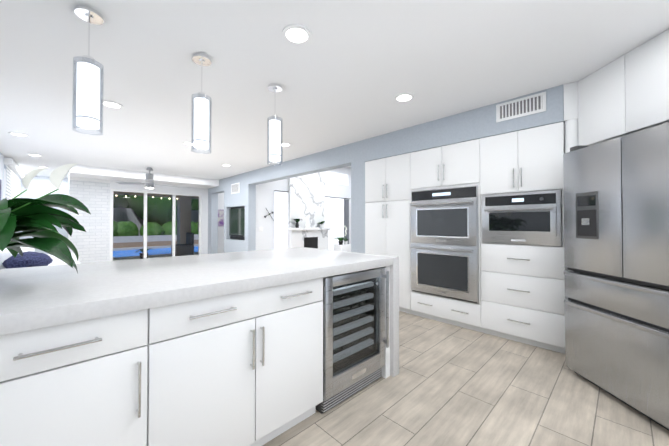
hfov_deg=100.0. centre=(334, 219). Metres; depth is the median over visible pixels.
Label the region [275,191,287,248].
sheer curtain
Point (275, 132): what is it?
pendant light
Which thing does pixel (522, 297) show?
base cabinet
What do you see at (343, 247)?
plant stand
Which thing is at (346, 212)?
drape
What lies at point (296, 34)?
recessed light
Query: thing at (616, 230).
refrigerator
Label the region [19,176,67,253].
wall
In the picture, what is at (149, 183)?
ceiling fan
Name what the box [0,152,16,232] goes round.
wall
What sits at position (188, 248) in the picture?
patio chair
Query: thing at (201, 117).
pendant light
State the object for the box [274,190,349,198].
curtain rod
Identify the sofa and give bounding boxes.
[0,247,79,268]
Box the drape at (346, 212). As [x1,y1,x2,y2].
[344,199,348,243]
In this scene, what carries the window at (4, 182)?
in the wall at (2, 166)
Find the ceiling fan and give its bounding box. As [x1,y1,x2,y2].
[116,167,175,188]
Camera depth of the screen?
7.34 m
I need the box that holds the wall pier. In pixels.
[67,175,109,262]
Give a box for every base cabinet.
[0,311,155,445]
[152,279,322,445]
[409,291,476,330]
[477,239,567,353]
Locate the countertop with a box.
[0,247,391,338]
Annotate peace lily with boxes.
[0,163,90,273]
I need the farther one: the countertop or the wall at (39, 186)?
the wall at (39, 186)
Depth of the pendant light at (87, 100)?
1.64 m
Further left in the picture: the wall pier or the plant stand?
the wall pier
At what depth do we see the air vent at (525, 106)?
2.75 m
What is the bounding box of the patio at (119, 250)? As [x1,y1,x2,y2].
[113,234,198,260]
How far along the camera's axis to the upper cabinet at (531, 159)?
2.73 m
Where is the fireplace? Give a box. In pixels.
[287,171,330,249]
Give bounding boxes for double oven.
[410,185,478,303]
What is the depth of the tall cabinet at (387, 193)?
3.83 m
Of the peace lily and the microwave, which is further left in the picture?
the peace lily
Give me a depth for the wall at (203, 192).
8.53 m
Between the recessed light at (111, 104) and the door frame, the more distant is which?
the door frame
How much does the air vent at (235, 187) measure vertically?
0.260 m
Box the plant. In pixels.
[135,248,153,258]
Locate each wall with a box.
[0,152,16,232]
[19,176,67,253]
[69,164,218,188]
[109,181,223,260]
[208,85,564,253]
[256,167,350,249]
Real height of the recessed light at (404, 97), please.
0.010 m
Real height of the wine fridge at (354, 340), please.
0.852 m
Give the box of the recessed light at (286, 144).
[281,143,290,146]
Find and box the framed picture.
[218,210,223,225]
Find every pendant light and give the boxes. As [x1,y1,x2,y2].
[72,5,103,134]
[191,53,211,153]
[267,83,282,165]
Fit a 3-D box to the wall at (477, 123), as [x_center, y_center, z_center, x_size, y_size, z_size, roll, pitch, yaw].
[-0.551,0.039,5.706,0.694,2.440,8.900,1,-1,-44]
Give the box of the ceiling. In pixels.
[0,0,668,179]
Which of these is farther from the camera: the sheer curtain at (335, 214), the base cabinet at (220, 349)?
the sheer curtain at (335, 214)
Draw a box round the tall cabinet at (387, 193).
[365,153,410,312]
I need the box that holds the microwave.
[482,189,561,245]
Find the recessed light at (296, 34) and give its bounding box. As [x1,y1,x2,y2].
[282,24,311,44]
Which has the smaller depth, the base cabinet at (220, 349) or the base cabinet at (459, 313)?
the base cabinet at (220, 349)
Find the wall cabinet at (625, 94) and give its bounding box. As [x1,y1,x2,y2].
[578,29,668,145]
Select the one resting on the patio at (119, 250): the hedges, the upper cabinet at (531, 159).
the hedges
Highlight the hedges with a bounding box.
[113,194,198,235]
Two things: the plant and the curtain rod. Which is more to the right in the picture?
the curtain rod
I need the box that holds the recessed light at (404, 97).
[394,93,413,101]
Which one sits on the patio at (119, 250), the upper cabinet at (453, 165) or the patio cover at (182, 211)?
the patio cover at (182, 211)
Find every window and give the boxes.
[4,169,5,197]
[274,193,340,248]
[326,171,347,184]
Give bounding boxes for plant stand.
[334,244,350,251]
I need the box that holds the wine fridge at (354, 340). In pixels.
[316,267,388,413]
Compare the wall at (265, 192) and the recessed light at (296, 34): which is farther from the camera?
the wall at (265, 192)
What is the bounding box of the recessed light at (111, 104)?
[100,100,122,108]
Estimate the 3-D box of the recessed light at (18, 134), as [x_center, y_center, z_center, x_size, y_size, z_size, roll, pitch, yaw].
[-4.426,-1.198,3.937,0.194,0.010,0.194,1,-1,-44]
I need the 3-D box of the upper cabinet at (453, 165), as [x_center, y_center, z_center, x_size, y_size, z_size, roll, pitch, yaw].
[1.487,-0.622,3.541,0.600,0.502,0.844,1,-1,-44]
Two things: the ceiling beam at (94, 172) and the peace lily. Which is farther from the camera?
the ceiling beam at (94, 172)
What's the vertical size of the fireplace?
3.040 m
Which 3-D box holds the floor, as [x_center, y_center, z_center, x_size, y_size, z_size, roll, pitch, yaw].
[-0.350,1.305,5.328,8.910,0.100,13.700,1,-1,-44]
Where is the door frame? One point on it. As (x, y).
(145, 220)
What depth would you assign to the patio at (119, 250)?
13.86 m
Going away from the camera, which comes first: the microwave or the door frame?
the microwave
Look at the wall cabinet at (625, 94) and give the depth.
2.06 m
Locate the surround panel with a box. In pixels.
[563,82,577,121]
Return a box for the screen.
[229,208,244,239]
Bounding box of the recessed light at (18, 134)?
[8,132,28,136]
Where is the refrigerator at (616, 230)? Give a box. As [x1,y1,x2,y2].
[563,122,668,429]
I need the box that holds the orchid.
[334,225,348,244]
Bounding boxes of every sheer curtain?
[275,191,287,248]
[326,197,343,249]
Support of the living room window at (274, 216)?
in the wall at (265, 192)
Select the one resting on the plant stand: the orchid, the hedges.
the orchid
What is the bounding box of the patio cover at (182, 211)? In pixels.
[113,191,198,243]
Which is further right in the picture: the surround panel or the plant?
the surround panel
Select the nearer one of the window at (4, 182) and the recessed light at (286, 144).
the recessed light at (286, 144)
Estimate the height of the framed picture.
0.531 m
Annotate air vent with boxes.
[231,182,239,193]
[496,91,545,122]
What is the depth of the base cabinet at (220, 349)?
1.33 m
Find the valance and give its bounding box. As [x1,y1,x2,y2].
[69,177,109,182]
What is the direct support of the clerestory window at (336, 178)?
in the wall at (265, 192)
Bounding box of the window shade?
[4,157,24,199]
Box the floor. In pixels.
[262,311,668,445]
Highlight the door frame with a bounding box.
[110,189,200,260]
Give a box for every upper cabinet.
[409,139,476,190]
[477,122,572,194]
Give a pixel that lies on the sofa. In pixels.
(30, 257)
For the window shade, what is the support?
attached to the wall at (2, 166)
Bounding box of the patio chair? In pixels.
[171,232,193,255]
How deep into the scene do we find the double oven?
3.25 m
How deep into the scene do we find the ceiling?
2.24 m

